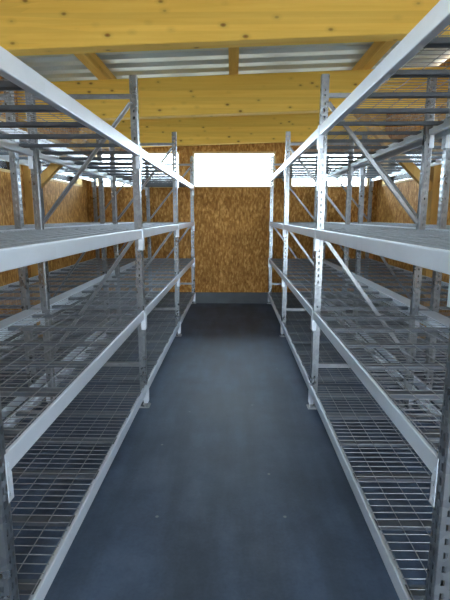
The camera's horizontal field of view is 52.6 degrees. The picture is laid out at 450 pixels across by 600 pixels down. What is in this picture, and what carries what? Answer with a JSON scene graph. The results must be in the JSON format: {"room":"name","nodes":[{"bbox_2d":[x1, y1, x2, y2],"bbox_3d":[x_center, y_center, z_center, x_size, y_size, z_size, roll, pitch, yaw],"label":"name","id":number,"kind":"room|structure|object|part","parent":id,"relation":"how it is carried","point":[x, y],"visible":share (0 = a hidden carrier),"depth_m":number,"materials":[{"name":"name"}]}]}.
{"room":"warehouse storage room","nodes":[
{"label":"warehouse storage room","id":0,"kind":"room"},
{"bbox_2d":[0,76,91,319],"bbox_3d":[-2.647,-0.520,2.128,0.100,3.450,12.680,0,10,1],"label":"wall","id":1,"kind":"structure","parent":0,"point":[73,208],"depth_m":6.63,"materials":[{"name":"brown wood"}]},
{"bbox_2d":[0,115,20,174],"bbox_3d":[-2.594,-1.665,4.555,0.112,0.620,2.070,0,10,1],"label":"window","id":2,"kind":"structure","parent":1,"relation":"in","point":[4,165],"depth_m":5.32,"materials":[{"name":"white glass"}]},
{"bbox_3d":[-2.603,-1.665,4.556,0.006,0.560,2.010,0,10,1],"label":"pane","id":3,"kind":"part","parent":2,"relation":"part of","materials":[{"name":"clear glass"}]},
{"bbox_2d":[0,294,91,359],"bbox_3d":[-2.582,1.087,2.373,0.030,0.200,12.580,0,10,1],"label":"baseboard","id":4,"kind":"structure","parent":1,"relation":"attached to","point":[89,295],"depth_m":5.80,"materials":[{"name":"concrete"}]},
{"bbox_2d":[37,131,82,186],"bbox_3d":[-2.553,-2.088,6.846,0.112,0.620,2.070,0,10,1],"label":"window","id":5,"kind":"structure","parent":1,"relation":"in","point":[57,177],"depth_m":7.13,"materials":[{"name":"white glass"}]},
{"bbox_3d":[-2.562,-2.088,6.846,0.006,0.560,2.010,0,10,1],"label":"pane","id":6,"kind":"part","parent":5,"relation":"part of","materials":[{"name":"clear glass"}]},
{"bbox_2d":[79,112,385,147],"bbox_3d":[0.110,-2.899,7.772,5.190,0.600,0.140,0,10,1],"label":"roof beam","id":7,"kind":"structure","parent":1,"relation":"attached to","point":[246,129],"depth_m":7.70,"materials":[{"name":"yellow wood"}]},
{"bbox_2d":[0,303,446,599],"bbox_3d":[0.003,1.242,2.416,5.400,0.120,12.700,0,10,1],"label":"floor","id":8,"kind":"structure","parent":0,"point":[227,486],"depth_m":2.77,"materials":[{"name":"concrete"}]},
{"bbox_2d":[20,128,93,336],"bbox_3d":[-2.058,-0.852,5.881,0.933,2.740,0.120,0,10,1],"label":"timber post","id":9,"kind":"object","parent":8,"relation":"on","point":[52,169],"visible":0.18,"depth_m":5.74,"materials":[{"name":"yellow wood"}]},
{"bbox_3d":[-2.480,-0.852,5.888,0.090,2.738,0.120,0,10,1],"label":"post","id":10,"kind":"part","parent":9,"relation":"part of","materials":[{"name":"brown wood"}]},
{"bbox_2d":[17,67,449,121],"bbox_3d":[0.070,-2.487,5.540,5.190,0.600,0.140,0,10,1],"label":"roof beam","id":11,"kind":"structure","parent":9,"relation":"on","point":[291,92],"depth_m":5.47,"materials":[{"name":"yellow wood"}]},
{"bbox_2d":[0,77,139,418],"bbox_3d":[-2.015,-0.604,4.829,0.890,2.635,7.080,0,10,1],"label":"storage rack","id":12,"kind":"object","parent":8,"relation":"on","point":[12,158],"visible":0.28,"depth_m":3.85,"materials":[{"name":"metal"}]},
{"bbox_2d":[0,310,23,320],"bbox_3d":[-2.066,0.298,2.627,0.825,0.030,2.250,0,10,1],"label":"deck","id":13,"kind":"object","parent":12,"relation":"on","point":[4,315],"visible":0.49,"depth_m":3.57,"materials":[{"name":"metal"}]},
{"bbox_2d":[0,229,29,230],"bbox_3d":[-1.589,-0.357,2.495,0.126,0.002,2.240,0,10,1],"label":"cover plate","id":14,"kind":"object","parent":12,"relation":"on","point":[10,229],"visible":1,"depth_m":3.44,"materials":[{"name":"grey metal"}]},
{"bbox_2d":[1,384,29,408],"bbox_3d":[-2.066,0.927,2.743,0.825,0.030,2.250,0,10,1],"label":"deck","id":15,"kind":"object","parent":12,"relation":"on","point":[2,384],"visible":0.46,"depth_m":3.53,"materials":[{"name":"metal"}]},
{"bbox_3d":[-1.644,-0.394,3.675,0.059,2.630,0.058,0,10,1],"label":"upright post","id":16,"kind":"part","parent":12,"relation":"part of","materials":[{"name":"metal"}]},
{"bbox_2d":[0,310,39,329],"bbox_3d":[-1.589,0.284,2.614,0.126,0.002,2.240,0,10,1],"label":"beam","id":17,"kind":"structure","parent":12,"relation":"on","point":[8,321],"depth_m":3.43,"materials":[{"name":"grey metal"}]},
{"bbox_2d":[0,133,50,162],"bbox_3d":[-2.015,-1.528,4.659,0.825,0.030,2.250,0,10,1],"label":"deck","id":18,"kind":"object","parent":12,"relation":"on","point":[2,151],"visible":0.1,"depth_m":4.83,"materials":[{"name":"metal"}]},
{"bbox_3d":[-2.386,-0.820,5.982,0.059,2.630,0.058,0,10,1],"label":"upright post","id":19,"kind":"part","parent":12,"relation":"part of","materials":[{"name":"metal"}]},
{"bbox_2d":[0,224,92,229],"bbox_3d":[-2.015,-0.766,4.799,0.825,0.030,2.250,0,10,1],"label":"deck","id":20,"kind":"object","parent":12,"relation":"on","point":[7,227],"visible":0.34,"depth_m":5.05,"materials":[{"name":"metal"}]},
{"bbox_2d":[0,274,103,308],"bbox_3d":[-2.015,-0.125,4.918,0.825,0.030,2.250,0,10,1],"label":"deck","id":21,"kind":"object","parent":12,"relation":"on","point":[3,299],"visible":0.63,"depth_m":5.06,"materials":[{"name":"metal"}]},
{"bbox_2d":[0,321,105,381],"bbox_3d":[-2.015,0.504,5.034,0.825,0.030,2.250,0,10,1],"label":"deck","id":22,"kind":"object","parent":12,"relation":"on","point":[89,334],"visible":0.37,"depth_m":4.92,"materials":[{"name":"metal"}]},
{"bbox_2d":[26,224,105,228],"bbox_3d":[-1.538,-0.780,4.786,0.126,0.002,2.240,0,10,1],"label":"cover plate","id":23,"kind":"object","parent":12,"relation":"on","point":[93,224],"visible":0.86,"depth_m":4.43,"materials":[{"name":"grey metal"}]},
{"bbox_2d":[31,274,113,307],"bbox_3d":[-1.538,-0.139,4.905,0.126,0.002,2.240,0,10,1],"label":"beam","id":24,"kind":"structure","parent":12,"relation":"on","point":[66,294],"depth_m":4.61,"materials":[{"name":"grey metal"}]},
{"bbox_2d":[42,163,120,178],"bbox_3d":[-1.964,-1.951,6.949,0.825,0.030,2.250,0,10,1],"label":"deck","id":25,"kind":"object","parent":12,"relation":"on","point":[66,169],"visible":0.24,"depth_m":7.12,"materials":[{"name":"metal"}]},
{"bbox_2d":[54,222,126,223],"bbox_3d":[-1.964,-1.189,7.090,0.825,0.030,2.250,0,10,1],"label":"deck","id":26,"kind":"object","parent":12,"relation":"on","point":[78,222],"visible":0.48,"depth_m":6.58,"materials":[{"name":"metal"}]},
{"bbox_2d":[49,258,134,273],"bbox_3d":[-1.964,-0.548,7.208,0.825,0.030,2.250,0,10,1],"label":"deck","id":27,"kind":"object","parent":12,"relation":"on","point":[94,266],"visible":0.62,"depth_m":6.99,"materials":[{"name":"metal"}]},
{"bbox_2d":[53,294,136,319],"bbox_3d":[-1.964,0.081,7.324,0.825,0.030,2.250,0,10,1],"label":"deck","id":28,"kind":"object","parent":12,"relation":"on","point":[97,302],"visible":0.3,"depth_m":7.41,"materials":[{"name":"metal"}]},
{"bbox_3d":[-2.335,-1.243,8.273,0.059,2.630,0.058,0,10,1],"label":"upright post","id":29,"kind":"part","parent":12,"relation":"part of","materials":[{"name":"metal"}]},
{"bbox_3d":[-1.593,-0.817,5.965,0.059,2.630,0.058,0,10,1],"label":"upright post","id":30,"kind":"part","parent":12,"relation":"part of","materials":[{"name":"metal"}]},
{"bbox_2d":[112,258,146,272],"bbox_3d":[-1.486,-0.562,7.195,0.126,0.002,2.240,0,10,1],"label":"cover plate","id":31,"kind":"object","parent":12,"relation":"on","point":[122,268],"visible":0.57,"depth_m":6.89,"materials":[{"name":"grey metal"}]},
{"bbox_2d":[0,46,195,599],"bbox_3d":[-1.060,-0.601,4.812,0.890,2.635,7.080,0,10,1],"label":"storage rack","id":32,"kind":"object","parent":8,"relation":"on","point":[13,69],"visible":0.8,"depth_m":3.17,"materials":[{"name":"metal"}]},
{"bbox_3d":[-0.741,0.032,1.367,0.059,2.630,0.058,0,10,1],"label":"upright post","id":33,"kind":"part","parent":32,"relation":"part of","materials":[{"name":"metal"}]},
{"bbox_3d":[-1.482,-0.394,3.675,0.059,2.630,0.058,0,10,1],"label":"upright post","id":34,"kind":"part","parent":32,"relation":"part of","materials":[{"name":"metal"}]},
{"bbox_2d":[0,79,118,147],"bbox_3d":[-1.111,-0.959,2.377,0.825,0.030,2.250,0,10,1],"label":"deck","id":35,"kind":"object","parent":32,"relation":"on","point":[4,85],"visible":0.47,"depth_m":2.72,"materials":[{"name":"metal"}]},
{"bbox_2d":[0,229,138,248],"bbox_3d":[-1.111,-0.340,2.492,0.825,0.030,2.250,0,10,1],"label":"deck","id":36,"kind":"object","parent":32,"relation":"on","point":[8,239],"visible":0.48,"depth_m":2.58,"materials":[{"name":"metal"}]},
{"bbox_2d":[0,310,141,447],"bbox_3d":[-1.111,0.301,2.610,0.825,0.030,2.250,0,10,1],"label":"deck","id":37,"kind":"object","parent":32,"relation":"on","point":[12,433],"visible":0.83,"depth_m":2.70,"materials":[{"name":"metal"}]},
{"bbox_2d":[0,385,143,599],"bbox_3d":[-1.111,0.930,2.726,0.825,0.030,2.250,0,10,1],"label":"deck","id":38,"kind":"object","parent":32,"relation":"on","point":[26,586],"visible":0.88,"depth_m":2.54,"materials":[{"name":"metal"}]},
{"bbox_2d":[39,148,165,174],"bbox_3d":[-1.060,-1.382,4.668,0.825,0.030,2.250,0,10,1],"label":"deck","id":39,"kind":"object","parent":32,"relation":"on","point":[124,167],"visible":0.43,"depth_m":4.08,"materials":[{"name":"metal"}]},
{"bbox_2d":[44,224,173,229],"bbox_3d":[-1.060,-0.763,4.782,0.825,0.030,2.250,0,10,1],"label":"deck","id":40,"kind":"object","parent":32,"relation":"on","point":[108,226],"visible":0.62,"depth_m":4.33,"materials":[{"name":"metal"}]},
{"bbox_2d":[50,274,175,308],"bbox_3d":[-1.060,-0.122,4.901,0.825,0.030,2.250,0,10,1],"label":"deck","id":41,"kind":"object","parent":32,"relation":"on","point":[163,279],"visible":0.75,"depth_m":4.68,"materials":[{"name":"metal"}]},
{"bbox_2d":[55,321,176,381],"bbox_3d":[-1.060,0.507,5.017,0.825,0.030,2.250,0,10,1],"label":"deck","id":42,"kind":"object","parent":32,"relation":"on","point":[159,329],"visible":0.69,"depth_m":4.80,"materials":[{"name":"metal"}]},
{"bbox_3d":[-1.431,-0.817,5.966,0.059,2.630,0.058,0,10,1],"label":"upright post","id":43,"kind":"part","parent":32,"relation":"part of","materials":[{"name":"metal"}]},
{"bbox_3d":[-0.689,-0.391,3.658,0.059,2.630,0.058,0,10,1],"label":"upright post","id":44,"kind":"part","parent":32,"relation":"part of","materials":[{"name":"metal"}]},
{"bbox_3d":[-1.380,-1.240,8.257,0.059,2.630,0.058,0,10,1],"label":"upright post","id":45,"kind":"part","parent":32,"relation":"part of","materials":[{"name":"metal"}]},
{"bbox_2d":[116,175,185,186],"bbox_3d":[-1.009,-1.805,6.959,0.825,0.030,2.250,0,10,1],"label":"deck","id":46,"kind":"object","parent":32,"relation":"on","point":[156,180],"visible":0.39,"depth_m":6.74,"materials":[{"name":"metal"}]},
{"bbox_2d":[122,222,188,223],"bbox_3d":[-1.009,-1.186,7.073,0.825,0.030,2.250,0,10,1],"label":"deck","id":47,"kind":"object","parent":32,"relation":"on","point":[143,222],"visible":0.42,"depth_m":6.67,"materials":[{"name":"metal"}]},
{"bbox_2d":[120,258,192,273],"bbox_3d":[-1.009,-0.545,7.192,0.825,0.030,2.250,0,10,1],"label":"deck","id":48,"kind":"object","parent":32,"relation":"on","point":[131,270],"visible":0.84,"depth_m":6.92,"materials":[{"name":"metal"}]},
{"bbox_2d":[122,293,192,320],"bbox_3d":[-1.009,0.084,7.308,0.825,0.030,2.250,0,10,1],"label":"deck","id":49,"kind":"object","parent":32,"relation":"on","point":[169,296],"visible":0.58,"depth_m":7.15,"materials":[{"name":"metal"}]},
{"bbox_3d":[-0.638,-0.814,5.949,0.059,2.630,0.058,0,10,1],"label":"upright post","id":50,"kind":"part","parent":32,"relation":"part of","materials":[{"name":"metal"}]},
{"bbox_3d":[-0.587,-1.236,8.239,0.059,2.630,0.058,0,10,1],"label":"upright post","id":51,"kind":"part","parent":32,"relation":"part of","materials":[{"name":"metal"}]},
{"bbox_2d":[267,0,449,599],"bbox_3d":[1.166,-0.594,4.771,0.890,2.635,7.080,0,10,1],"label":"storage rack","id":52,"kind":"object","parent":8,"relation":"on","point":[437,19],"visible":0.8,"depth_m":3.07,"materials":[{"name":"metal"}]},
{"bbox_3d":[0.831,-1.232,8.214,0.059,2.630,0.058,0,10,1],"label":"upright post","id":53,"kind":"part","parent":52,"relation":"part of","materials":[{"name":"metal"}]},
{"bbox_3d":[0.790,-0.809,5.923,0.059,2.630,0.058,0,10,1],"label":"upright post","id":54,"kind":"part","parent":52,"relation":"part of","materials":[{"name":"metal"}]},
{"bbox_2d":[270,293,334,320],"bbox_3d":[1.207,0.092,7.267,0.825,0.030,2.250,0,10,1],"label":"deck","id":55,"kind":"object","parent":52,"relation":"on","point":[305,313],"visible":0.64,"depth_m":7.10,"materials":[{"name":"metal"}]},
{"bbox_2d":[271,258,342,274],"bbox_3d":[1.207,-0.537,7.151,0.825,0.030,2.250,0,10,1],"label":"deck","id":56,"kind":"object","parent":52,"relation":"on","point":[279,262],"visible":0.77,"depth_m":6.70,"materials":[{"name":"metal"}]},
{"bbox_2d":[274,222,341,224],"bbox_3d":[1.207,-1.179,7.032,0.825,0.030,2.250,0,10,1],"label":"deck","id":57,"kind":"object","parent":52,"relation":"on","point":[274,222],"visible":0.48,"depth_m":6.63,"materials":[{"name":"metal"}]},
{"bbox_2d":[277,163,347,177],"bbox_3d":[1.207,-1.941,6.892,0.825,0.030,2.250,0,10,1],"label":"deck","id":58,"kind":"object","parent":52,"relation":"on","point":[297,171],"visible":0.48,"depth_m":6.64,"materials":[{"name":"metal"}]},
{"bbox_3d":[1.624,-1.229,8.200,0.059,2.630,0.058,0,10,1],"label":"upright post","id":59,"kind":"part","parent":52,"relation":"part of","materials":[{"name":"metal"}]},
{"bbox_3d":[0.749,-0.386,3.633,0.059,2.630,0.058,0,10,1],"label":"upright post","id":60,"kind":"part","parent":52,"relation":"part of","materials":[{"name":"metal"}]},
{"bbox_2d":[322,259,354,273],"bbox_3d":[1.685,-0.552,7.140,0.125,0.002,2.240,0,10,1],"label":"cover plate","id":61,"kind":"object","parent":52,"relation":"on","point":[331,264],"visible":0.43,"depth_m":7.03,"materials":[{"name":"grey metal"}]},
{"bbox_2d":[283,322,403,383],"bbox_3d":[1.166,0.515,4.976,0.825,0.030,2.250,0,10,1],"label":"deck","id":62,"kind":"object","parent":52,"relation":"on","point":[302,325],"visible":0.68,"depth_m":4.72,"materials":[{"name":"metal"}]},
{"bbox_3d":[1.583,-0.806,5.910,0.059,2.630,0.058,0,10,1],"label":"upright post","id":63,"kind":"part","parent":52,"relation":"part of","materials":[{"name":"metal"}]},
{"bbox_2d":[285,275,409,309],"bbox_3d":[1.166,-0.115,4.860,0.825,0.030,2.250,0,10,1],"label":"deck","id":64,"kind":"object","parent":52,"relation":"on","point":[336,280],"visible":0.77,"depth_m":4.65,"materials":[{"name":"metal"}]},
{"bbox_2d":[287,224,415,229],"bbox_3d":[1.166,-0.756,4.742,0.825,0.030,2.250,0,10,1],"label":"deck","id":65,"kind":"object","parent":52,"relation":"on","point":[326,226],"visible":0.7,"depth_m":4.33,"materials":[{"name":"metal"}]},
{"bbox_2d":[294,127,423,162],"bbox_3d":[1.166,-1.518,4.601,0.825,0.030,2.250,0,10,1],"label":"deck","id":66,"kind":"object","parent":52,"relation":"on","point":[307,157],"visible":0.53,"depth_m":4.38,"materials":[{"name":"metal"}]},
{"bbox_2d":[313,386,449,599],"bbox_3d":[1.124,0.938,2.685,0.825,0.030,2.250,0,10,1],"label":"deck","id":67,"kind":"object","parent":52,"relation":"on","point":[416,592],"visible":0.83,"depth_m":2.58,"materials":[{"name":"metal"}]},
{"bbox_2d":[316,311,448,450],"bbox_3d":[1.124,0.308,2.569,0.825,0.030,2.250,0,10,1],"label":"deck","id":68,"kind":"object","parent":52,"relation":"on","point":[431,437],"visible":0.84,"depth_m":2.70,"materials":[{"name":"metal"}]},
{"bbox_2d":[319,229,449,249],"bbox_3d":[1.124,-0.333,2.451,0.825,0.030,2.250,0,10,1],"label":"deck","id":69,"kind":"object","parent":52,"relation":"on","point":[438,239],"visible":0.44,"depth_m":2.45,"materials":[{"name":"metal"}]},
{"bbox_2d":[353,275,428,308],"bbox_3d":[1.643,-0.129,4.849,0.125,0.002,2.240,0,10,1],"label":"cover plate","id":70,"kind":"object","parent":52,"relation":"on","point":[404,300],"visible":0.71,"depth_m":4.61,"materials":[{"name":"grey metal"}]},
{"bbox_2d":[335,24,449,125],"bbox_3d":[1.124,-1.095,2.310,0.825,0.030,2.250,0,10,1],"label":"deck","id":71,"kind":"object","parent":52,"relation":"on","point":[437,42],"visible":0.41,"depth_m":2.53,"materials":[{"name":"metal"}]},
{"bbox_3d":[1.541,-0.383,3.619,0.059,2.630,0.058,0,10,1],"label":"upright post","id":72,"kind":"part","parent":52,"relation":"part of","materials":[{"name":"metal"}]},
{"bbox_2d":[419,311,449,326],"bbox_3d":[1.602,0.294,2.558,0.125,0.002,2.240,0,10,1],"label":"cover plate","id":73,"kind":"object","parent":52,"relation":"on","point":[440,318],"visible":1,"depth_m":3.43,"materials":[{"name":"grey metal"}]},
{"bbox_3d":[0.707,0.037,1.342,0.059,2.630,0.058,0,10,1],"label":"upright post","id":74,"kind":"part","parent":52,"relation":"part of","materials":[{"name":"metal"}]},
{"bbox_2d":[321,78,449,408],"bbox_3d":[2.120,-0.591,4.755,0.890,2.635,7.080,0,10,1],"label":"storage rack","id":75,"kind":"object","parent":8,"relation":"on","point":[436,280],"visible":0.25,"depth_m":4.78,"materials":[{"name":"metal"}]},
{"bbox_3d":[1.786,-1.229,8.198,0.059,2.630,0.058,0,10,1],"label":"upright post","id":76,"kind":"part","parent":75,"relation":"part of","materials":[{"name":"metal"}]},
{"bbox_3d":[1.745,-0.806,5.907,0.059,2.630,0.058,0,10,1],"label":"upright post","id":77,"kind":"part","parent":75,"relation":"part of","materials":[{"name":"metal"}]},
{"bbox_2d":[323,294,407,321],"bbox_3d":[2.162,0.095,7.250,0.825,0.030,2.250,0,10,1],"label":"deck","id":78,"kind":"object","parent":75,"relation":"on","point":[349,303],"visible":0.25,"depth_m":7.42,"materials":[{"name":"metal"}]},
{"bbox_3d":[2.579,-1.226,8.184,0.059,2.630,0.058,0,10,1],"label":"upright post","id":79,"kind":"part","parent":75,"relation":"part of","materials":[{"name":"metal"}]},
{"bbox_2d":[325,258,412,274],"bbox_3d":[2.162,-0.534,7.134,0.825,0.030,2.250,0,10,1],"label":"deck","id":80,"kind":"object","parent":75,"relation":"on","point":[370,263],"visible":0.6,"depth_m":6.79,"materials":[{"name":"metal"}]},
{"bbox_2d":[336,222,415,224],"bbox_3d":[2.162,-1.176,7.016,0.825,0.030,2.250,0,10,1],"label":"deck","id":81,"kind":"object","parent":75,"relation":"on","point":[368,223],"visible":0.45,"depth_m":6.56,"materials":[{"name":"metal"}]},
{"bbox_2d":[337,163,420,177],"bbox_3d":[2.162,-1.938,6.875,0.825,0.030,2.250,0,10,1],"label":"deck","id":82,"kind":"object","parent":75,"relation":"on","point":[389,168],"visible":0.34,"depth_m":6.64,"materials":[{"name":"metal"}]},
{"bbox_2d":[355,224,430,228],"bbox_3d":[1.643,-0.770,4.730,0.125,0.002,2.240,0,10,1],"label":"cover plate","id":83,"kind":"object","parent":75,"relation":"on","point":[355,224],"visible":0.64,"depth_m":4.43,"materials":[{"name":"grey metal"}]},
{"bbox_2d":[357,322,447,383],"bbox_3d":[2.120,0.518,4.959,0.825,0.030,2.250,0,10,1],"label":"deck","id":84,"kind":"object","parent":75,"relation":"on","point":[443,339],"visible":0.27,"depth_m":5.13,"materials":[{"name":"metal"}]},
{"bbox_2d":[361,275,449,309],"bbox_3d":[2.120,-0.112,4.843,0.825,0.030,2.250,0,10,1],"label":"deck","id":85,"kind":"object","parent":75,"relation":"on","point":[377,279],"visible":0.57,"depth_m":5.01,"materials":[{"name":"metal"}]},
{"bbox_2d":[369,224,449,229],"bbox_3d":[2.120,-0.753,4.725,0.825,0.030,2.250,0,10,1],"label":"deck","id":86,"kind":"object","parent":75,"relation":"on","point":[431,226],"visible":0.34,"depth_m":5.10,"materials":[{"name":"metal"}]},
{"bbox_2d":[377,139,442,162],"bbox_3d":[2.120,-1.515,4.584,0.825,0.030,2.250,0,10,1],"label":"deck","id":87,"kind":"object","parent":75,"relation":"on","point":[438,147],"visible":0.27,"depth_m":5.13,"materials":[{"name":"metal"}]},
{"bbox_3d":[1.703,-0.383,3.616,0.059,2.630,0.058,0,10,1],"label":"upright post","id":88,"kind":"part","parent":75,"relation":"part of","materials":[{"name":"metal"}]},
{"bbox_2d":[354,107,445,339],"bbox_3d":[2.121,-0.914,5.793,1.088,2.894,0.120,0,10,1],"label":"timber post","id":89,"kind":"object","parent":8,"relation":"on","point":[411,169],"visible":0.32,"depth_m":5.64,"materials":[{"name":"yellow wood"}]},
{"bbox_3d":[2.620,-0.912,5.785,0.090,2.894,0.120,0,10,1],"label":"post","id":90,"kind":"part","parent":89,"relation":"part of","materials":[{"name":"brown wood"}]},
{"bbox_3d":[-2.521,-0.429,3.597,0.090,2.738,0.120,0,10,1],"label":"timber post","id":91,"kind":"object","parent":8,"relation":"on","visible":0},
{"bbox_2d":[0,0,449,55],"bbox_3d":[0.029,-2.064,3.249,5.190,0.600,0.140,0,10,1],"label":"roof beam","id":92,"kind":"structure","parent":91,"relation":"on","point":[27,27],"depth_m":3.20,"materials":[{"name":"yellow wood"}]},
{"bbox_2d":[74,53,116,79],"bbox_3d":[-1.532,-2.039,1.777,0.110,0.138,12.540,0,10,1],"label":"rafter","id":93,"kind":"structure","parent":92,"relation":"on","point":[91,61],"depth_m":5.10,"materials":[{"name":"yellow wood"}]},
{"bbox_2d":[228,47,238,74],"bbox_3d":[0.037,-2.082,1.741,0.110,0.138,12.540,0,10,1],"label":"rafter","id":94,"kind":"structure","parent":92,"relation":"on","point":[233,52],"depth_m":4.95,"materials":[{"name":"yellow wood"}]},
{"bbox_2d":[352,41,396,69],"bbox_3d":[1.607,-2.124,1.704,0.110,0.138,12.540,0,10,1],"label":"rafter","id":95,"kind":"structure","parent":92,"relation":"on","point":[377,50],"depth_m":5.01,"materials":[{"name":"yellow wood"}]},
{"bbox_2d":[15,41,449,81],"bbox_3d":[0.003,-2.181,1.766,5.400,0.207,12.865,0,10,1],"label":"ceiling","id":96,"kind":"structure","parent":0,"point":[333,56],"depth_m":5.45,"materials":[{"name":"grey metal"}]},
{"bbox_2d":[87,142,379,291],"bbox_3d":[0.115,-1.653,8.267,5.200,3.450,0.100,0,10,1],"label":"wall","id":97,"kind":"structure","parent":0,"point":[231,233],"depth_m":8.27,"materials":[{"name":"brown wood"}]},
{"bbox_2d":[94,152,179,187],"bbox_3d":[-1.567,-2.331,8.166,1.535,0.620,0.112,0,10,1],"label":"window","id":98,"kind":"structure","parent":97,"relation":"in","point":[178,153],"depth_m":8.13,"materials":[{"name":"white plastic"}]},
{"bbox_2d":[99,292,369,303],"bbox_3d":[0.114,-0.042,8.490,5.140,0.200,0.045,0,10,1],"label":"baseboard","id":99,"kind":"structure","parent":97,"relation":"attached to","point":[200,297],"depth_m":8.47,"materials":[{"name":"concrete"}]},
{"bbox_2d":[193,151,275,187],"bbox_3d":[0.165,-2.326,8.135,1.470,0.620,0.112,0,10,1],"label":"window","id":100,"kind":"structure","parent":97,"relation":"in","point":[201,152],"depth_m":8.07,"materials":[{"name":"white plastic"}]},
{"bbox_2d":[290,151,368,187],"bbox_3d":[1.867,-2.320,8.106,1.395,0.620,0.112,0,10,1],"label":"window","id":101,"kind":"structure","parent":97,"relation":"in","point":[367,179],"depth_m":8.10,"materials":[{"name":"white plastic"}]},
{"bbox_2d":[372,59,449,315],"bbox_3d":[2.653,-0.503,2.036,0.100,3.450,12.680,0,10,1],"label":"wall","id":102,"kind":"structure","parent":0,"point":[389,209],"depth_m":7.02,"materials":[{"name":"brown wood"}]},
{"bbox_2d":[382,150,421,185],"bbox_3d":[2.734,-2.071,6.754,0.112,0.620,2.070,0,10,1],"label":"window","id":103,"kind":"structure","parent":102,"relation":"in","point":[405,177],"depth_m":7.01,"materials":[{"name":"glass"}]},
{"bbox_3d":[2.734,-2.071,6.754,0.112,0.620,2.070,0,10,1],"label":"frame","id":104,"kind":"part","parent":103,"relation":"part of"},
{"bbox_2d":[370,294,447,351],"bbox_3d":[2.587,1.104,2.283,0.030,0.200,12.580,0,10,1],"label":"baseboard","id":105,"kind":"structure","parent":102,"relation":"attached to","point":[404,323],"depth_m":6.78,"materials":[{"name":"concrete"}]}
]}

